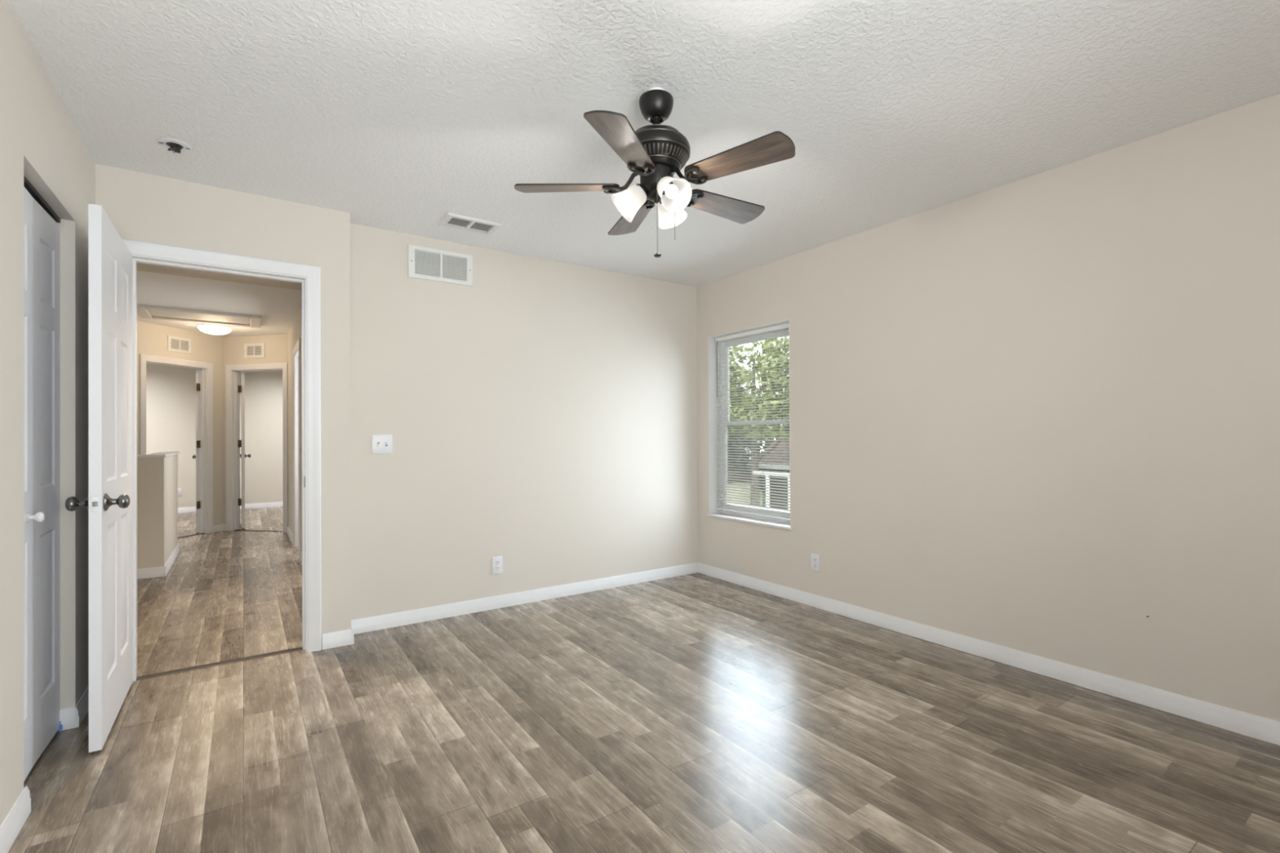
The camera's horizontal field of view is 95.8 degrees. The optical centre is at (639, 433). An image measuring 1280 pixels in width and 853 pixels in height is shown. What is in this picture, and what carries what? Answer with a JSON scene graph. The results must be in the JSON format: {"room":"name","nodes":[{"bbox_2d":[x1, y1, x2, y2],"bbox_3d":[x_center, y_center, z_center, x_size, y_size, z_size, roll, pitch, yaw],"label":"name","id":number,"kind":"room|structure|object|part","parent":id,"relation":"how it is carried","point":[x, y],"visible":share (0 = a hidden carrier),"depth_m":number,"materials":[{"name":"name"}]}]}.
{"room":"empty bedroom","nodes":[
{"label":"empty bedroom","id":0,"kind":"room"},
{"bbox_2d":[0,0,95,826],"bbox_3d":[-1.287,-0.042,0.780,0.115,2.440,4.743,0,0,-34],"label":"wall","id":1,"kind":"structure","parent":0,"point":[40,141],"depth_m":1.80,"materials":[{"name":"beige paint"}]},
{"bbox_2d":[0,786,31,852],"bbox_3d":[-0.918,1.133,0.319,0.058,0.083,3.580,0,0,-34],"label":"baseboard","id":2,"kind":"structure","parent":1,"relation":"attached to","point":[20,811],"depth_m":1.69,"materials":[{"name":"white paint"}]},
{"bbox_2d":[23,175,60,781],"bbox_3d":[-2.141,0.156,2.049,0.073,2.039,0.667,0,0,-34],"label":"door","id":3,"kind":"structure","parent":1,"relation":"in","point":[42,231],"depth_m":2.12,"materials":[{"name":"white paint"}]},
{"bbox_3d":[-2.085,0.290,1.995,0.042,0.035,0.035,0,0,-34],"label":"knob","id":4,"kind":"part","parent":3,"relation":"part of","materials":[{"name":"white paint"}]},
{"bbox_2d":[57,720,62,730],"bbox_3d":[-2.318,1.168,2.306,0.022,0.036,0.005,0,0,-34],"label":"tape","id":5,"kind":"object","parent":1,"relation":"attached to","point":[60,726],"visible":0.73,"depth_m":2.31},
{"bbox_2d":[58,684,88,731],"bbox_3d":[-2.410,1.149,2.492,0.058,0.083,0.405,0,0,-34],"label":"baseboard","id":6,"kind":"structure","parent":1,"relation":"attached to","point":[73,717],"depth_m":2.34,"materials":[{"name":"white paint"}]},
{"bbox_2d":[65,203,132,752],"bbox_3d":[-2.222,0.166,2.438,0.180,2.024,0.739,0,0,-34],"label":"door","id":7,"kind":"structure","parent":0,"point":[108,502],"depth_m":2.28,"materials":[{"name":"white paint"}]},
{"bbox_3d":[-2.097,0.263,2.160,0.072,0.068,0.068,0,0,-34],"label":"knob","id":8,"kind":"part","parent":7,"relation":"part of","materials":[{"name":"silver metal"}]},
{"bbox_3d":[-2.017,0.263,2.140,0.025,0.056,0.003,0,0,-34],"label":"latch plate","id":9,"kind":"part","parent":7,"relation":"part of","materials":[{"name":"metal"}]},
{"bbox_3d":[-2.007,0.263,2.221,0.072,0.068,0.068,0,0,-34],"label":"knob","id":10,"kind":"part","parent":7,"relation":"part of","materials":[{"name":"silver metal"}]},
{"bbox_2d":[137,453,177,568],"bbox_3d":[-4.814,0.711,5.111,1.047,1.004,1.255,0,0,-34],"label":"wall","id":11,"kind":"structure","parent":0,"point":[157,477],"depth_m":4.86,"materials":[{"name":"paint"}]},
{"bbox_2d":[137,543,179,579],"bbox_3d":[-4.807,1.172,5.112,1.060,0.083,1.281,0,0,-34],"label":"baseboard","id":12,"kind":"structure","parent":11,"relation":"attached to","point":[144,573],"depth_m":4.86,"materials":[{"name":"white paint"}]},
{"bbox_2d":[137,451,179,457],"bbox_3d":[-4.811,0.197,5.117,1.061,0.024,1.283,0,0,-34],"label":"cap","id":13,"kind":"object","parent":11,"relation":"on","point":[163,454],"visible":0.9,"depth_m":4.96,"materials":[{"name":"white paint"}]},
{"bbox_2d":[137,320,222,525],"bbox_3d":[-5.479,0.002,6.362,0.115,2.440,2.115,0,0,11],"label":"wall","id":14,"kind":"structure","parent":0,"point":[152,339],"depth_m":7.04,"materials":[{"name":"paint"}]},
{"bbox_2d":[139,353,213,533],"bbox_3d":[-5.404,0.182,6.712,0.133,2.083,0.866,0,0,11],"label":"door frame","id":15,"kind":"structure","parent":14,"relation":"attached to","point":[205,369],"depth_m":7.06,"materials":[{"name":"white paint"}]},
{"bbox_2d":[167,335,191,354],"bbox_3d":[-5.352,-1.024,6.719,0.013,0.174,0.283,0,0,11],"label":"air vent","id":16,"kind":"object","parent":14,"relation":"in","point":[174,344],"visible":1,"depth_m":6.71,"materials":[{"name":"white metal"}]},
{"bbox_2d":[192,369,200,532],"bbox_3d":[-5.594,0.221,7.338,0.179,1.988,0.776,0,0,-34],"label":"door","id":17,"kind":"structure","parent":14,"relation":"in","point":[197,385],"depth_m":7.08,"materials":[{"name":"white paint"}]},
{"bbox_2d":[213,524,222,532],"bbox_3d":[-5.412,1.180,6.338,0.013,0.083,1.900,0,0,11],"label":"baseboard","id":18,"kind":"structure","parent":14,"relation":"attached to","point":[216,528],"depth_m":7.19,"materials":[{"name":"white paint"}]},
{"bbox_2d":[146,363,283,507],"bbox_3d":[-6.433,0.020,9.533,6.586,2.440,0.100,0,0,-34],"label":"wall","id":19,"kind":"structure","parent":0,"point":[171,391],"depth_m":9.09,"materials":[{"name":"paint"}]},
{"bbox_2d":[177,488,181,495],"bbox_3d":[-7.156,0.913,8.963,0.072,0.117,0.009,0,0,-34],"label":"wall outlet","id":20,"kind":"object","parent":19,"relation":"attached to","point":[179,489],"visible":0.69,"depth_m":8.97,"materials":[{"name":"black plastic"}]},
{"bbox_2d":[177,502,283,513],"bbox_3d":[-6.437,1.199,9.453,6.486,0.083,0.013,0,0,-34],"label":"baseboard","id":21,"kind":"structure","parent":19,"relation":"attached to","point":[188,509],"depth_m":9.51,"materials":[{"name":"white paint"}]},
{"bbox_2d":[137,262,301,290],"bbox_3d":[-3.285,-1.157,3.770,2.055,0.166,0.120,0,0,-34],"label":"beam","id":22,"kind":"structure","parent":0,"point":[140,267],"depth_m":3.98,"materials":[{"name":"paint"}]},
{"bbox_2d":[95,164,351,648],"bbox_3d":[-2.161,-0.028,3.095,1.065,2.440,0.292,0,0,-34],"label":"wall","id":23,"kind":"structure","parent":0,"point":[140,206],"depth_m":3.17,"materials":[{"name":"beige paint"}]},
{"bbox_2d":[121,238,321,684],"bbox_3d":[-2.150,0.138,2.993,0.863,2.108,0.151,0,0,-34],"label":"door frame","id":24,"kind":"structure","parent":23,"relation":"attached to","point":[143,252],"depth_m":3.15,"materials":[{"name":"white paint"}]},
{"bbox_2d":[222,333,288,524],"bbox_3d":[-4.768,0.003,7.247,0.960,2.440,0.115,0,0,11],"label":"wall","id":25,"kind":"structure","parent":0,"point":[276,345],"depth_m":7.23,"materials":[{"name":"paint"}]},
{"bbox_2d":[222,524,226,530],"bbox_3d":[-4.786,1.181,7.182,0.935,0.083,0.013,0,0,11],"label":"baseboard","id":26,"kind":"structure","parent":25,"relation":"attached to","point":[224,525],"depth_m":7.26,"materials":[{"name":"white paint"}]},
{"bbox_2d":[237,372,250,528],"bbox_3d":[-5.241,0.221,7.633,0.179,1.988,0.729,0,0,-34],"label":"door","id":27,"kind":"structure","parent":25,"relation":"in","point":[241,388],"depth_m":7.36,"materials":[{"name":"white paint"}]},
{"bbox_2d":[244,342,265,358],"bbox_3d":[-4.797,-1.024,7.191,0.298,0.184,0.013,0,0,11],"label":"air vent","id":28,"kind":"object","parent":25,"relation":"in","point":[251,350],"visible":1,"depth_m":7.19,"materials":[{"name":"white metal"}]},
{"bbox_2d":[226,363,288,533],"bbox_3d":[-4.751,0.181,7.235,0.881,2.083,0.133,0,0,11],"label":"door frame","id":29,"kind":"structure","parent":25,"relation":"attached to","point":[233,371],"depth_m":7.25,"materials":[{"name":"white paint"}]},
{"bbox_2d":[288,303,302,551],"bbox_3d":[-3.046,-0.014,5.345,0.120,2.440,4.420,0,0,-34],"label":"wall","id":30,"kind":"structure","parent":0,"point":[295,333],"depth_m":6.63,"materials":[{"name":"paint"}]},
{"bbox_2d":[287,525,302,564],"bbox_3d":[-3.086,1.165,5.290,0.013,0.083,4.370,0,0,-34],"label":"baseboard","id":31,"kind":"structure","parent":30,"relation":"attached to","point":[289,532],"depth_m":6.49,"materials":[{"name":"white paint"}]},
{"bbox_2d":[292,338,301,559],"bbox_3d":[-3.431,0.157,5.892,0.138,2.108,0.866,0,0,-34],"label":"door frame","id":32,"kind":"structure","parent":30,"relation":"attached to","point":[296,351],"depth_m":6.17,"materials":[{"name":"white paint"}]},
{"bbox_2d":[350,223,697,620],"bbox_3d":[-0.657,-0.029,4.234,2.703,2.440,0.116,0,0,-34],"label":"wall","id":33,"kind":"structure","parent":0,"point":[540,415],"depth_m":4.00,"materials":[{"name":"beige paint"}]},
{"bbox_2d":[372,434,392,453],"bbox_3d":[-1.570,0.068,3.525,0.117,0.117,0.018,0,0,-34],"label":"light switch","id":34,"kind":"object","parent":33,"relation":"attached to","point":[381,443],"visible":1,"depth_m":3.53,"materials":[{"name":"white plastic"}]},
{"bbox_2d":[407,244,472,286],"bbox_3d":[-1.283,-1.078,3.733,0.413,0.207,0.013,0,0,-34],"label":"air vent","id":35,"kind":"object","parent":33,"relation":"in","point":[423,263],"visible":1,"depth_m":3.73,"materials":[{"name":"white metal"}]},
{"bbox_2d":[492,555,502,574],"bbox_3d":[-0.970,0.900,3.936,0.072,0.117,0.009,0,0,-34],"label":"wall outlet","id":36,"kind":"object","parent":33,"relation":"attached to","point":[497,562],"visible":1,"depth_m":3.93,"materials":[{"name":"white plastic"}]},
{"bbox_2d":[322,562,697,649],"bbox_3d":[-0.631,1.148,4.058,2.835,0.083,0.189,0,0,-34],"label":"baseboard","id":37,"kind":"structure","parent":33,"relation":"attached to","point":[422,615],"depth_m":3.90,"materials":[{"name":"white paint"}]},
{"bbox_2d":[7,0,1279,336],"bbox_3d":[-2.928,-1.299,4.338,6.686,0.120,12.650,0,0,-34],"label":"ceiling","id":38,"kind":"structure","parent":0,"point":[399,116],"depth_m":2.17,"materials":[{"name":"white paint"}]},
{"bbox_2d":[156,137,191,153],"bbox_3d":[-2.017,-1.230,2.506,0.120,0.039,0.120,0,0,-34],"label":"smoke detector mount","id":39,"kind":"object","parent":38,"relation":"attached to","point":[177,146],"visible":1,"depth_m":2.49,"materials":[{"name":"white plastic"}]},
{"bbox_2d":[137,304,262,328],"bbox_3d":[-4.566,-1.208,6.020,1.040,0.032,0.620,0,0,-34],"label":"attic hatch","id":40,"kind":"object","parent":38,"relation":"attached to","point":[157,313],"visible":0.95,"depth_m":5.98,"materials":[{"name":"paint"}]},
{"bbox_3d":[-4.566,-1.216,6.020,0.830,0.014,0.430,0,0,-34],"label":"hatch panel","id":41,"kind":"part","parent":40,"relation":"part of","materials":[{"name":"paint"}]},
{"bbox_2d":[197,323,231,335],"bbox_3d":[-4.765,-1.161,6.478,0.312,0.118,0.312,0,0,-34],"label":"hall ceiling light","id":42,"kind":"object","parent":38,"relation":"attached to","point":[211,329],"visible":0.93,"depth_m":6.39,"materials":[{"name":"white glass"}]},
{"bbox_2d":[437,212,502,235],"bbox_3d":[-1.013,-1.242,3.446,0.326,0.017,0.204,0,0,-34],"label":"ceiling vent","id":43,"kind":"object","parent":38,"relation":"in","point":[453,220],"visible":1,"depth_m":3.43,"materials":[{"name":"white metal"}]},
{"bbox_2d":[514,87,795,257],"bbox_3d":[0.094,-0.947,2.166,0.976,0.630,1.014,0,0,-34],"label":"ceiling fan","id":44,"kind":"object","parent":38,"relation":"hanging from","point":[656,152],"visible":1,"depth_m":2.07,"materials":[{"name":"brown wood"}]},
{"bbox_3d":[-0.271,-0.912,2.150,0.390,0.006,0.134,0,12,1],"label":"blade","id":45,"kind":"part","parent":44,"relation":"part of","materials":[{"name":"brown wood"}]},
{"bbox_3d":[-0.048,-0.915,1.829,0.134,0.006,0.390,12,4,19],"label":"blade","id":46,"kind":"part","parent":44,"relation":"part of","materials":[{"name":"brown wood"}]},
{"bbox_3d":[-0.049,-0.852,2.147,0.133,0.133,0.125,0,0,-34],"label":"lamp shade","id":47,"kind":"part","parent":44,"relation":"part of","materials":[{"name":"white glass"}]},
{"bbox_3d":[-0.034,-0.912,2.461,0.134,0.006,0.390,-13,3,-16],"label":"blade","id":48,"kind":"part","parent":44,"relation":"part of","materials":[{"name":"brown wood"}]},
{"bbox_3d":[0.005,-0.894,2.143,0.056,0.054,0.058,0,0,-34],"label":"light arm","id":49,"kind":"part","parent":44,"relation":"part of","materials":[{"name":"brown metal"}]},
{"bbox_3d":[0.060,-1.250,2.144,0.074,0.024,0.074,0,0,-34],"label":"mounting plate","id":50,"kind":"part","parent":44,"relation":"part of","materials":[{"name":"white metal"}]},
{"bbox_3d":[0.062,-0.784,2.080,0.002,0.283,0.006,0,0,0],"label":"pull chain","id":51,"kind":"part","parent":44,"relation":"part of","materials":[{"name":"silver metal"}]},
{"bbox_3d":[0.063,-0.640,2.078,0.027,0.016,0.027,0,0,-34],"label":"pull knob","id":52,"kind":"part","parent":44,"relation":"part of","materials":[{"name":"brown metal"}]},
{"bbox_3d":[0.089,-0.895,2.096,0.058,0.054,0.056,0,0,-34],"label":"light arm","id":53,"kind":"part","parent":44,"relation":"part of","materials":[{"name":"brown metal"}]},
{"bbox_3d":[0.107,-0.866,2.064,0.046,0.063,0.067,0,0,-34],"label":"bulb","id":54,"kind":"part","parent":44,"relation":"part of","materials":[{"name":"white glass"}]},
{"bbox_3d":[0.111,-0.852,2.241,0.134,0.133,0.120,0,0,-34],"label":"lamp shade","id":55,"kind":"part","parent":44,"relation":"part of","materials":[{"name":"white glass"}]},
{"bbox_3d":[0.127,-0.820,2.138,0.007,0.211,0.002,0,0,4],"label":"pull chain","id":56,"kind":"part","parent":44,"relation":"part of","materials":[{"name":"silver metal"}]},
{"bbox_3d":[0.112,-0.853,2.051,0.120,0.133,0.134,0,0,-34],"label":"lamp shade","id":57,"kind":"part","parent":44,"relation":"part of","materials":[{"name":"white glass"}]},
{"bbox_3d":[0.335,-0.914,2.332,0.390,0.006,0.134,0,-12,-35],"label":"blade","id":58,"kind":"part","parent":44,"relation":"part of","materials":[{"name":"brown wood"}]},
{"bbox_3d":[0.327,-0.916,1.941,0.390,0.006,0.134,0,-12,37],"label":"blade","id":59,"kind":"part","parent":44,"relation":"part of","materials":[{"name":"brown wood"}]},
{"bbox_2d":[8,506,1279,852],"bbox_3d":[-2.916,1.261,4.326,6.686,0.120,12.650,0,0,-34],"label":"floor","id":60,"kind":"structure","parent":0,"point":[695,713],"depth_m":2.20,"materials":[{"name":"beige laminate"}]},
{"bbox_2d":[177,533,204,537],"bbox_3d":[-5.398,1.220,6.707,0.035,0.006,0.718,0,0,11],"label":"threshold","id":61,"kind":"object","parent":60,"relation":"on","point":[199,533],"visible":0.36,"depth_m":6.89,"materials":[{"name":"brown wood"}]},
{"bbox_2d":[133,646,302,681],"bbox_3d":[-2.153,1.188,2.999,0.715,0.006,0.052,0,0,-34],"label":"threshold","id":62,"kind":"object","parent":60,"relation":"on","point":[243,659],"visible":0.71,"depth_m":2.97,"materials":[{"name":"brown wood"}]},
{"bbox_2d":[234,529,283,531],"bbox_3d":[-4.747,1.219,7.229,0.733,0.006,0.035,0,0,11],"label":"threshold","id":63,"kind":"object","parent":60,"relation":"on","point":[234,530],"visible":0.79,"depth_m":7.23,"materials":[{"name":"brown wood"}]},
{"bbox_2d":[696,93,1279,722],"bbox_3d":[1.891,-0.046,3.070,0.180,2.440,4.920,0,0,-34],"label":"wall","id":64,"kind":"structure","parent":0,"point":[1038,415],"depth_m":2.74,"materials":[{"name":"beige paint"}]},
{"bbox_2d":[706,320,791,529],"bbox_3d":[0.885,-0.058,4.513,0.192,1.495,0.896,0,0,-34],"label":"window","id":65,"kind":"structure","parent":64,"relation":"in","point":[785,524],"depth_m":4.83,"materials":[{"name":"white plastic"}]},
{"bbox_3d":[0.864,0.679,4.493,0.132,0.021,0.896,0,0,-34],"label":"sill","id":66,"kind":"part","parent":65,"relation":"part of","materials":[{"name":"white stone"}]},
{"bbox_2d":[715,323,790,519],"bbox_3d":[0.883,-0.082,4.512,0.047,1.434,0.844,0,0,-34],"label":"window blind","id":67,"kind":"object","parent":65,"relation":"attached to","point":[782,326],"visible":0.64,"depth_m":4.51,"materials":[{"name":"white plastic"}]},
{"bbox_3d":[0.706,-0.068,4.780,0.028,1.402,0.001,0,0,-34],"label":"ladder cord","id":68,"kind":"part","parent":67,"relation":"part of","materials":[{"name":"white fabric"}]},
{"bbox_3d":[0.885,-0.783,4.518,0.034,0.030,0.844,0,0,-34],"label":"head rail","id":69,"kind":"part","parent":67,"relation":"part of","materials":[{"name":"white plastic"}]},
{"bbox_3d":[0.888,-0.070,4.515,0.028,1.402,0.001,0,0,-34],"label":"ladder cord","id":70,"kind":"part","parent":67,"relation":"part of","materials":[{"name":"white fabric"}]},
{"bbox_3d":[0.891,0.629,4.512,0.026,0.012,0.840,0,0,-34],"label":"rail","id":71,"kind":"part","parent":67,"relation":"part of","materials":[{"name":"white plastic"}]},
{"bbox_3d":[1.070,-0.072,4.250,0.028,1.402,0.001,0,0,-34],"label":"ladder cord","id":72,"kind":"part","parent":67,"relation":"part of","materials":[{"name":"white fabric"}]},
{"bbox_3d":[0.930,0.265,4.541,0.026,0.736,0.794,0,0,-34],"label":"sash","id":73,"kind":"part","parent":65,"relation":"part of","materials":[{"name":"white plastic"}]},
{"bbox_3d":[0.949,-0.416,4.560,0.024,0.701,0.794,0,0,-34],"label":"sash","id":74,"kind":"part","parent":65,"relation":"part of","materials":[{"name":"clear glass"}]},
{"bbox_2d":[811,553,820,572],"bbox_3d":[1.191,0.881,3.924,0.009,0.117,0.072,0,0,-34],"label":"wall outlet","id":75,"kind":"object","parent":64,"relation":"attached to","point":[815,561],"visible":1,"depth_m":3.92,"materials":[{"name":"white plastic"}]},
{"bbox_2d":[697,562,1279,745],"bbox_3d":[1.849,1.132,2.962,0.013,0.083,4.804,0,0,-34],"label":"baseboard","id":76,"kind":"structure","parent":64,"relation":"attached to","point":[1261,728],"depth_m":2.80,"materials":[{"name":"white paint"}]},
{"label":"outside","id":77,"kind":"structure","parent":0,"visible":0},
{"bbox_2d":[760,488,762,506],"bbox_3d":[15.037,4.102,34.555,56.100,0.200,80.000,0,0,-34],"label":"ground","id":78,"kind":"structure","parent":77,"point":[760,489],"depth_m":36.32,"materials":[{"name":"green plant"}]},
{"bbox_2d":[727,471,751,504],"bbox_3d":[3.384,2.800,24.228,1.900,2.420,2.150,0,0,-34],"label":"garden shed","id":79,"kind":"object","parent":78,"relation":"on","point":[727,472],"visible":0.04,"depth_m":23.45,"materials":[{"name":"beige paint"}]},
{"bbox_2d":[727,438,751,476],"bbox_3d":[2.675,1.667,27.692,3.949,4.742,5.326,0,0,-34],"label":"tree","id":80,"kind":"object","parent":78,"relation":"on","point":[731,438],"visible":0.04,"depth_m":26.48,"materials":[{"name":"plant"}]},
{"bbox_2d":[727,435,774,488],"bbox_3d":[7.763,1.943,42.670,28.012,5.882,4.659,0,0,38],"label":"hedge","id":81,"kind":"object","parent":78,"relation":"on","point":[757,444],"visible":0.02,"depth_m":41.38,"materials":[{"name":"green plant"}]},
{"bbox_2d":[727,336,789,506],"bbox_3d":[4.729,-0.132,23.533,8.132,8.276,5.947,0,0,20],"label":"tree","id":82,"kind":"object","parent":78,"relation":"on","point":[734,352],"visible":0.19,"depth_m":22.21,"materials":[{"name":"green plant"}]},
{"bbox_2d":[728,471,790,512],"bbox_3d":[4.451,2.678,20.201,0.110,2.620,5.100,0,0,-34],"label":"frame","id":83,"kind":"object","parent":78,"relation":"on","point":[753,471],"visible":0.18,"depth_m":20.14,"materials":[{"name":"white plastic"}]},
{"bbox_3d":[4.451,2.678,20.201,0.080,0.100,5.100,0,0,-34],"label":"rail","id":84,"kind":"part","parent":83,"relation":"part of","materials":[{"name":"white plastic"}]},
{"bbox_3d":[4.462,2.727,20.184,0.100,2.520,0.100,0,0,-34],"label":"porch post","id":85,"kind":"part","parent":83,"relation":"part of","materials":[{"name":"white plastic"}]},
{"bbox_3d":[4.983,1.412,19.423,0.110,0.100,3.200,0,0,-34],"label":"rail","id":86,"kind":"part","parent":83,"relation":"part of","materials":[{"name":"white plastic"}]},
{"bbox_3d":[5.028,2.721,19.359,0.100,2.520,0.100,0,0,-34],"label":"porch post","id":87,"kind":"part","parent":83,"relation":"part of","materials":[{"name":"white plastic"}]},
{"bbox_2d":[747,433,789,509],"bbox_3d":[10.377,1.613,26.522,7.170,4.750,8.000,0,0,-34],"label":"house","id":88,"kind":"structure","parent":78,"relation":"on","point":[783,447],"depth_m":27.15,"materials":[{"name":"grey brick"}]}
]}

